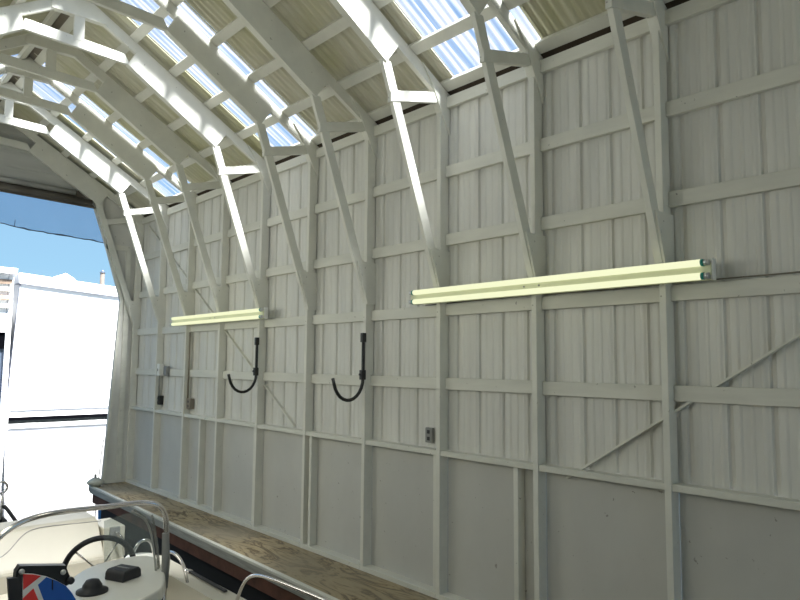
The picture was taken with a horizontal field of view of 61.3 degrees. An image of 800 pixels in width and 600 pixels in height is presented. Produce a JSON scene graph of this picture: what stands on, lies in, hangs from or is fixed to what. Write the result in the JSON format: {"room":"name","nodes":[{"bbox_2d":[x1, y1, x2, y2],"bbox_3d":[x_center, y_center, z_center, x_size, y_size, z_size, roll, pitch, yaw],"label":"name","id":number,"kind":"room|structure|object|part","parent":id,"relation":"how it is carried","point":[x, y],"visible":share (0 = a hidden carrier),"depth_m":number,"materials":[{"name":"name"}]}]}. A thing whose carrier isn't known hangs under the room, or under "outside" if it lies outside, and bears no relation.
{"room":"boathouse","nodes":[
{"label":"boathouse","id":0,"kind":"room"},
{"bbox_2d":[0,481,16,522],"bbox_3d":[-3.974,2.217,6.591,0.358,0.903,0.399,5,-7,-42],"label":"outboard engine","id":1,"kind":"object","parent":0,"point":[2,519],"visible":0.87,"depth_m":6.56,"materials":[{"name":"metal"}]},
{"bbox_2d":[0,123,136,483],"bbox_3d":[-5.382,-0.057,8.659,4.060,5.130,0.050,5,-7,-42],"label":"wall","id":2,"kind":"structure","parent":0,"point":[16,163],"depth_m":9.65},
{"bbox_3d":[-5.371,-2.011,8.845,2.640,1.205,0.035,5,-7,-42],"label":"gable panel","id":3,"kind":"part","parent":2,"relation":"part of","materials":[{"name":"white wood"}]},
{"bbox_2d":[0,176,94,208],"bbox_3d":[-5.314,-1.535,8.761,2.621,0.283,0.093,5,-7,-42],"label":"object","id":4,"kind":"object","parent":2,"relation":"attached to","point":[10,185],"visible":1,"depth_m":9.15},
{"bbox_2d":[1,223,103,242],"bbox_3d":[-5.405,-1.208,8.823,3.071,0.588,0.025,5,-7,-42],"label":"screen","id":5,"kind":"object","parent":2,"relation":"hanging from","point":[1,223],"visible":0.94,"depth_m":9.31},
{"bbox_2d":[95,438,103,516],"bbox_3d":[-4.226,2.512,9.486,0.084,1.124,0.014,5,-7,-42],"label":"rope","id":6,"kind":"object","parent":2,"relation":"hanging from","point":[103,438],"visible":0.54,"depth_m":9.50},
{"bbox_2d":[94,208,122,483],"bbox_3d":[-4.217,0.639,9.619,0.465,3.900,0.020,5,-7,-42],"label":"trim","id":7,"kind":"structure","parent":2,"relation":"attached to","point":[95,209],"depth_m":9.69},
{"bbox_2d":[105,478,124,483],"bbox_3d":[-4.030,2.576,9.623,0.350,0.045,0.020,5,-7,-42],"label":"trim","id":8,"kind":"structure","parent":2,"relation":"attached to","point":[122,479],"depth_m":9.58,"materials":[{"name":"white wood"}]},
{"bbox_2d":[106,245,129,250],"bbox_3d":[-4.110,-0.762,9.834,0.340,0.070,0.020,5,-7,-42],"label":"trim","id":9,"kind":"structure","parent":2,"relation":"attached to","point":[117,247],"depth_m":9.87,"materials":[{"name":"white wood"}]},
{"bbox_2d":[116,251,130,480],"bbox_3d":[-4.008,0.931,9.781,0.070,3.310,0.022,5,-7,-42],"label":"trim","id":10,"kind":"structure","parent":2,"relation":"attached to","point":[128,253],"depth_m":9.76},
{"bbox_2d":[0,417,681,599],"bbox_3d":[-33.518,7.464,59.497,210.000,0.001,146.000,5,-7,-42],"label":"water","id":11,"kind":"object","parent":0,"point":[46,465],"depth_m":14.54,"materials":[{"name":"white liquid"}]},
{"bbox_2d":[0,267,17,422],"bbox_3d":[-16.718,1.616,24.039,4.400,5.600,3.800,5,-7,-42],"label":"shelter","id":12,"kind":"object","parent":11,"relation":"on","point":[6,273],"visible":0.98,"depth_m":24.29,"materials":[{"name":"white"}]},
{"bbox_2d":[6,273,118,420],"bbox_3d":[-11.854,2.201,29.550,10.160,5.530,4.230,5,-7,-42],"label":"shed","id":13,"kind":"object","parent":11,"relation":"on","point":[63,331],"visible":0.3,"depth_m":25.84,"materials":[{"name":"white metal"}]},
{"bbox_3d":[-14.213,1.845,24.767,0.250,4.920,0.070,5,-7,-42],"label":"corner post","id":14,"kind":"part","parent":13,"relation":"part of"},
{"bbox_3d":[-10.488,4.338,27.881,10.050,0.070,0.060,5,-7,-42],"label":"trim","id":15,"kind":"part","parent":13,"relation":"part of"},
{"bbox_3d":[-10.570,0.077,28.459,9.980,0.740,0.630,5,-7,-42],"label":"trim","id":16,"kind":"part","parent":13,"relation":"part of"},
{"bbox_2d":[100,270,104,284],"bbox_3d":[-14.096,1.794,31.631,0.260,6.485,0.260,5,-7,-42],"label":"piling","id":17,"kind":"object","parent":11,"relation":"on","point":[102,273],"visible":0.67,"depth_m":31.81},
{"bbox_2d":[0,500,327,599],"bbox_3d":[-1.587,2.037,3.957,1.720,1.617,5.650,5,-7,-42],"label":"motor boat","id":18,"kind":"object","parent":11,"relation":"on","point":[92,550],"visible":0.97,"depth_m":4.94,"materials":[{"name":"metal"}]},
{"bbox_2d":[7,563,76,599],"bbox_3d":[-1.803,1.516,3.400,0.341,0.394,0.133,5,-7,-42],"label":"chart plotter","id":19,"kind":"object","parent":18,"relation":"on","point":[42,581],"visible":1,"depth_m":3.37,"materials":[{"name":"black plastic"}]},
{"bbox_3d":[-1.681,1.432,3.443,0.035,0.035,0.024,5,-7,-42],"label":"knob","id":20,"kind":"part","parent":19,"relation":"part of","materials":[{"name":"plastic"}]},
{"bbox_3d":[-3.304,2.166,5.771,1.305,0.445,0.649,5,-7,-42],"label":"stern seat","id":21,"kind":"part","parent":18,"relation":"part of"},
{"bbox_3d":[-3.067,2.447,5.502,1.340,0.460,0.070,5,-7,-42],"label":"seat","id":22,"kind":"part","parent":18,"relation":"part of","materials":[{"name":"plastic"}]},
{"bbox_3d":[-1.936,1.555,3.998,1.095,0.655,0.131,4,-6,-32],"label":"windscreen frame","id":23,"kind":"part","parent":18,"relation":"part of","materials":[{"name":"metal"}]},
{"bbox_3d":[-2.723,2.263,6.251,0.192,0.390,0.400,5,-7,-42],"label":"quarter panel","id":24,"kind":"part","parent":18,"relation":"part of","materials":[{"name":"white plastic"}]},
{"bbox_3d":[-2.584,2.101,6.113,0.090,0.090,0.020,5,-7,-42],"label":"socket plate","id":25,"kind":"part","parent":18,"relation":"part of","materials":[{"name":"grey plastic"}]},
{"bbox_3d":[-1.979,2.081,5.117,0.300,0.300,0.300,5,-7,-42],"label":"seat","id":26,"kind":"part","parent":18,"relation":"part of","materials":[{"name":"white plastic"}]},
{"bbox_3d":[-1.979,1.985,5.192,0.201,0.289,0.025,5,-7,-42],"label":"grab rail","id":27,"kind":"part","parent":18,"relation":"part of","materials":[{"name":"metal"}]},
{"bbox_3d":[-1.592,1.560,4.202,0.195,0.516,0.014,5,-7,-42],"label":"edge moulding","id":28,"kind":"part","parent":18,"relation":"part of","materials":[{"name":"silver metal"}]},
{"bbox_3d":[-1.706,2.088,5.140,0.024,0.312,0.484,5,-7,-42],"label":"grab rail","id":29,"kind":"part","parent":18,"relation":"part of","materials":[{"name":"metal"}]},
{"bbox_3d":[-0.940,1.777,3.256,1.584,0.339,2.412,5,-7,-42],"label":"bow rail","id":30,"kind":"part","parent":18,"relation":"part of","materials":[{"name":"metal"}]},
{"bbox_2d":[88,482,437,599],"bbox_3d":[0.627,2.414,3.982,0.764,0.607,14.582,5,-7,-42],"label":"dock","id":31,"kind":"object","parent":11,"relation":"on","point":[224,552],"visible":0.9,"depth_m":6.41,"materials":[{"name":"brown wood"}]},
{"bbox_2d":[0,107,144,481],"bbox_3d":[-5.346,-0.038,8.616,4.052,5.112,0.065,5,-7,-42],"label":"arch frame","id":32,"kind":"object","parent":31,"relation":"on","point":[62,166],"visible":0.77,"depth_m":9.70,"materials":[{"name":"white wood"}]},
{"bbox_3d":[-3.879,0.674,9.873,0.090,3.950,0.040,5,-7,-42],"label":"post","id":33,"kind":"part","parent":32,"relation":"part of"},
{"bbox_2d":[0,82,169,490],"bbox_3d":[-4.745,-0.095,7.947,4.052,5.112,0.065,5,-7,-42],"label":"arch frame","id":34,"kind":"object","parent":31,"relation":"on","point":[71,142],"visible":0.78,"depth_m":9.00,"materials":[{"name":"white wood"}]},
{"bbox_3d":[-4.725,-2.363,8.155,0.090,0.360,0.039,5,-7,-42],"label":"king post","id":35,"kind":"part","parent":34,"relation":"part of","materials":[{"name":"white wood"}]},
{"bbox_3d":[-3.279,0.617,9.204,0.090,3.950,0.040,5,-7,-42],"label":"post","id":36,"kind":"part","parent":34,"relation":"part of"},
{"bbox_2d":[87,474,103,486],"bbox_3d":[-4.191,2.477,9.278,0.216,0.164,0.216,5,-7,-42],"label":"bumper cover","id":37,"kind":"object","parent":31,"relation":"on","point":[94,482],"visible":1,"depth_m":9.22,"materials":[{"name":"grey plastic"}]},
{"bbox_2d":[0,57,197,501],"bbox_3d":[-4.145,-0.151,7.278,4.052,5.112,0.065,5,-7,-42],"label":"arch frame","id":38,"kind":"object","parent":31,"relation":"on","point":[104,132],"visible":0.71,"depth_m":8.29,"materials":[{"name":"white wood"}]},
{"bbox_3d":[-4.124,-2.420,7.486,0.090,0.360,0.039,5,-7,-42],"label":"king post","id":39,"kind":"part","parent":38,"relation":"part of","materials":[{"name":"white wood"}]},
{"bbox_3d":[-2.678,0.560,8.535,0.090,3.950,0.040,5,-7,-42],"label":"post","id":40,"kind":"part","parent":38,"relation":"part of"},
{"bbox_2d":[0,33,231,514],"bbox_3d":[-3.544,-0.208,6.610,4.052,5.112,0.065,5,-7,-42],"label":"arch frame","id":41,"kind":"object","parent":31,"relation":"on","point":[175,149],"visible":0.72,"depth_m":7.58,"materials":[{"name":"white wood"}]},
{"bbox_3d":[-3.524,-2.477,6.817,0.090,0.360,0.039,5,-7,-42],"label":"king post","id":42,"kind":"part","parent":41,"relation":"part of","materials":[{"name":"white wood"}]},
{"bbox_2d":[170,307,267,325],"bbox_3d":[-2.158,0.206,7.810,0.082,0.116,2.285,5,-7,-42],"label":"strip light","id":43,"kind":"object","parent":41,"relation":"attached to","point":[258,313],"visible":1,"depth_m":7.59,"materials":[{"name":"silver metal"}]},
{"bbox_3d":[-1.385,0.136,6.978,0.043,0.116,0.010,5,-7,-42],"label":"plate","id":44,"kind":"part","parent":43,"relation":"part of","materials":[{"name":"white metal"}]},
{"bbox_3d":[-2.077,0.504,7.867,0.090,3.950,0.040,5,-7,-42],"label":"post","id":45,"kind":"part","parent":41,"relation":"part of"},
{"bbox_2d":[0,0,270,529],"bbox_3d":[-2.944,-0.265,5.941,4.052,5.112,0.065,5,-7,-42],"label":"arch frame","id":46,"kind":"object","parent":31,"relation":"on","point":[191,110],"visible":0.84,"depth_m":6.83,"materials":[{"name":"white wood"}]},
{"bbox_3d":[-2.923,-2.533,6.149,0.090,0.360,0.039,5,-7,-42],"label":"king post","id":47,"kind":"part","parent":46,"relation":"part of","materials":[{"name":"white wood"}]},
{"bbox_2d":[227,337,258,392],"bbox_3d":[-1.632,0.677,7.016,0.351,0.583,0.036,5,-7,-42],"label":"wall hook","id":48,"kind":"object","parent":46,"relation":"attached to","point":[255,371],"visible":1,"depth_m":7.09,"materials":[{"name":"black plastic"}]},
{"bbox_3d":[-1.477,0.447,7.198,0.090,3.950,0.040,5,-7,-42],"label":"post","id":49,"kind":"part","parent":46,"relation":"part of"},
{"bbox_2d":[85,0,318,547],"bbox_3d":[-2.343,-0.322,5.272,4.052,5.112,0.065,5,-7,-42],"label":"arch frame","id":50,"kind":"object","parent":31,"relation":"on","point":[207,56],"visible":0.98,"depth_m":6.35,"materials":[{"name":"white wood"}]},
{"bbox_3d":[-0.876,0.390,6.529,0.090,3.950,0.040,5,-7,-42],"label":"post","id":51,"kind":"part","parent":50,"relation":"part of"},
{"bbox_2d":[222,0,376,570],"bbox_3d":[-1.742,-0.379,4.603,4.052,5.112,0.065,5,-7,-42],"label":"arch frame","id":52,"kind":"object","parent":31,"relation":"on","point":[284,46],"visible":0.94,"depth_m":5.73,"materials":[{"name":"white wood"}]},
{"bbox_2d":[331,333,365,401],"bbox_3d":[-0.433,0.564,5.681,0.351,0.583,0.036,5,-7,-42],"label":"wall hook","id":53,"kind":"object","parent":52,"relation":"attached to","point":[362,373],"visible":1,"depth_m":5.76,"materials":[{"name":"black plastic"}]},
{"bbox_3d":[-0.276,0.333,5.860,0.090,3.950,0.040,5,-7,-42],"label":"post","id":54,"kind":"part","parent":52,"relation":"part of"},
{"bbox_2d":[329,0,449,599],"bbox_3d":[-1.142,-0.435,3.934,4.052,5.112,0.065,5,-7,-42],"label":"arch frame","id":55,"kind":"object","parent":31,"relation":"on","point":[368,22],"visible":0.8,"depth_m":5.10,"materials":[{"name":"white wood"}]},
{"bbox_3d":[0.325,0.276,5.191,0.090,3.950,0.040,5,-7,-42],"label":"post","id":56,"kind":"part","parent":55,"relation":"part of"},
{"bbox_2d":[460,0,546,599],"bbox_3d":[-0.541,-0.492,3.266,4.052,5.112,0.065,5,-7,-42],"label":"arch frame","id":57,"kind":"object","parent":31,"relation":"on","point":[533,243],"visible":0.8,"depth_m":4.46,"materials":[{"name":"white wood"}]},
{"bbox_3d":[0.926,0.220,4.522,0.090,3.950,0.040,5,-7,-42],"label":"post","id":58,"kind":"part","parent":57,"relation":"part of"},
{"bbox_2d":[409,258,715,304],"bbox_3d":[0.872,-0.092,4.436,0.082,0.116,2.342,5,-7,-42],"label":"strip light","id":59,"kind":"object","parent":57,"relation":"attached to","point":[700,269],"visible":1,"depth_m":4.16,"materials":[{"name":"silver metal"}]},
{"bbox_3d":[1.664,-0.165,3.583,0.043,0.116,0.010,5,-7,-42],"label":"plate","id":60,"kind":"part","parent":59,"relation":"part of","materials":[{"name":"white metal"}]},
{"bbox_2d":[605,0,681,599],"bbox_3d":[0.059,-0.549,2.597,4.052,5.112,0.065,5,-7,-42],"label":"arch frame","id":61,"kind":"object","parent":31,"relation":"on","point":[660,221],"visible":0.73,"depth_m":3.80,"materials":[{"name":"white wood"}]},
{"bbox_3d":[1.526,0.163,3.854,0.090,3.950,0.040,5,-7,-42],"label":"post","id":62,"kind":"part","parent":61,"relation":"part of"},
{"bbox_2d":[0,0,689,216],"bbox_3d":[-0.506,-2.310,3.411,4.380,1.591,15.050,5,-7,-42],"label":"ceiling","id":63,"kind":"structure","parent":0,"point":[561,25],"depth_m":5.93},
{"bbox_2d":[126,0,799,599],"bbox_3d":[0.970,0.255,4.486,0.118,3.885,14.600,5,-7,-42],"label":"wall","id":64,"kind":"structure","parent":0,"point":[733,66],"depth_m":4.53,"materials":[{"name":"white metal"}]},
{"bbox_3d":[-3.594,2.580,9.361,0.099,0.076,0.859,5,-7,-42],"label":"sole plate","id":65,"kind":"part","parent":64,"relation":"part of","materials":[{"name":"white wood"}]},
{"bbox_3d":[-3.555,2.047,9.441,0.008,1.001,0.859,5,-7,-42],"label":"panel","id":66,"kind":"part","parent":64,"relation":"part of","materials":[{"name":"white paint"}]},
{"bbox_2d":[158,376,159,395],"bbox_3d":[-3.260,1.159,9.129,0.018,0.266,0.018,2,-6,-19],"label":"conduit","id":67,"kind":"object","parent":64,"relation":"attached to","point":[159,376],"visible":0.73,"depth_m":9.12,"materials":[{"name":"grey metal"}]},
{"bbox_2d":[157,364,163,375],"bbox_3d":[-3.233,0.939,9.086,0.070,0.160,0.072,5,-7,-42],"label":"switch box","id":68,"kind":"object","parent":64,"relation":"attached to","point":[159,366],"visible":0.98,"depth_m":9.06,"materials":[{"name":"white plastic"}]},
{"bbox_2d":[157,396,163,404],"bbox_3d":[-3.246,1.354,9.122,0.064,0.120,0.085,5,-7,-42],"label":"power outlet","id":69,"kind":"object","parent":64,"relation":"attached to","point":[159,398],"visible":1,"depth_m":9.09,"materials":[{"name":"black plastic"}]},
{"bbox_3d":[-2.993,2.524,8.692,0.099,0.076,0.859,5,-7,-42],"label":"sole plate","id":70,"kind":"part","parent":64,"relation":"part of","materials":[{"name":"white wood"}]},
{"bbox_2d":[163,366,169,375],"bbox_3d":[-3.106,0.944,8.964,0.042,0.130,0.130,5,-7,-42],"label":"junction box","id":71,"kind":"object","parent":64,"relation":"attached to","point":[166,369],"visible":1,"depth_m":8.93,"materials":[{"name":"grey metal"}]},
{"bbox_3d":[-2.955,1.990,8.772,0.008,1.001,0.859,5,-7,-42],"label":"panel","id":72,"kind":"part","parent":64,"relation":"part of","materials":[{"name":"white paint"}]},
{"bbox_2d":[187,332,190,397],"bbox_3d":[-2.654,0.819,8.484,0.018,0.822,0.018,2,-6,-19],"label":"conduit","id":73,"kind":"object","parent":64,"relation":"attached to","point":[189,332],"visible":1,"depth_m":8.48,"materials":[{"name":"grey metal"}]},
{"bbox_2d":[186,398,193,408],"bbox_3d":[-2.621,1.295,8.427,0.064,0.130,0.105,5,-7,-42],"label":"power outlet","id":74,"kind":"object","parent":64,"relation":"attached to","point":[190,401],"visible":1,"depth_m":8.39,"materials":[{"name":"white plastic"}]},
{"bbox_3d":[-2.393,2.467,8.023,0.099,0.076,0.859,5,-7,-42],"label":"sole plate","id":75,"kind":"part","parent":64,"relation":"part of","materials":[{"name":"white wood"}]},
{"bbox_3d":[-2.354,1.934,8.103,0.008,1.001,0.859,5,-7,-42],"label":"panel","id":76,"kind":"part","parent":64,"relation":"part of","materials":[{"name":"white paint"}]},
{"bbox_3d":[-1.792,2.410,7.354,0.099,0.076,0.859,5,-7,-42],"label":"sole plate","id":77,"kind":"part","parent":64,"relation":"part of","materials":[{"name":"white wood"}]},
{"bbox_3d":[-1.754,1.877,7.434,0.008,1.001,0.859,5,-7,-42],"label":"panel","id":78,"kind":"part","parent":64,"relation":"part of","materials":[{"name":"white paint"}]},
{"bbox_3d":[-1.191,2.353,6.686,0.099,0.076,0.859,5,-7,-42],"label":"sole plate","id":79,"kind":"part","parent":64,"relation":"part of","materials":[{"name":"white wood"}]},
{"bbox_3d":[-1.153,1.820,6.765,0.008,1.001,0.859,5,-7,-42],"label":"panel","id":80,"kind":"part","parent":64,"relation":"part of","materials":[{"name":"white paint"}]},
{"bbox_3d":[-0.591,2.296,6.017,0.099,0.076,0.859,5,-7,-42],"label":"sole plate","id":81,"kind":"part","parent":64,"relation":"part of","materials":[{"name":"white wood"}]},
{"bbox_3d":[-0.552,1.763,6.096,0.008,1.001,0.859,5,-7,-42],"label":"panel","id":82,"kind":"part","parent":64,"relation":"part of","materials":[{"name":"white paint"}]},
{"bbox_3d":[0.010,2.240,5.348,0.099,0.076,0.859,5,-7,-42],"label":"sole plate","id":83,"kind":"part","parent":64,"relation":"part of","materials":[{"name":"white wood"}]},
{"bbox_3d":[0.048,1.706,5.428,0.008,1.001,0.859,5,-7,-42],"label":"panel","id":84,"kind":"part","parent":64,"relation":"part of","materials":[{"name":"white paint"}]},
{"bbox_2d":[425,427,433,442],"bbox_3d":[0.231,1.054,5.263,0.034,0.115,0.075,5,-7,-42],"label":"power outlet","id":85,"kind":"object","parent":64,"relation":"attached to","point":[429,432],"visible":1,"depth_m":5.25,"materials":[{"name":"metal"}]},
{"bbox_3d":[0.610,2.183,4.679,0.099,0.076,0.859,5,-7,-42],"label":"sole plate","id":86,"kind":"part","parent":64,"relation":"part of","materials":[{"name":"white wood"}]},
{"bbox_3d":[0.649,1.650,4.759,0.008,1.001,0.859,5,-7,-42],"label":"panel","id":87,"kind":"part","parent":64,"relation":"part of","materials":[{"name":"white paint"}]},
{"bbox_3d":[1.249,1.593,4.090,0.008,1.001,0.859,5,-7,-42],"label":"panel","id":88,"kind":"part","parent":64,"relation":"part of","materials":[{"name":"white paint"}]},
{"bbox_2d":[425,271,799,305],"bbox_3d":[1.196,-0.058,4.293,0.008,0.021,2.973,5,-7,-42],"label":"cable","id":89,"kind":"object","parent":64,"relation":"on","point":[797,271],"visible":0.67,"depth_m":4.07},
{"bbox_3d":[3.708,1.360,1.352,0.008,1.001,6.433,5,-7,-42],"label":"panel","id":90,"kind":"part","parent":64,"relation":"part of","materials":[{"name":"white paint"}]},
{"label":"outside","id":91,"kind":"structure","parent":0,"visible":0},
{"bbox_2d":[53,273,75,280],"bbox_3d":[-16.391,-0.617,32.468,0.900,1.180,2.000,5,-7,-42],"label":"gable","id":92,"kind":"object","parent":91,"point":[63,276],"visible":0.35,"depth_m":31.78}
]}

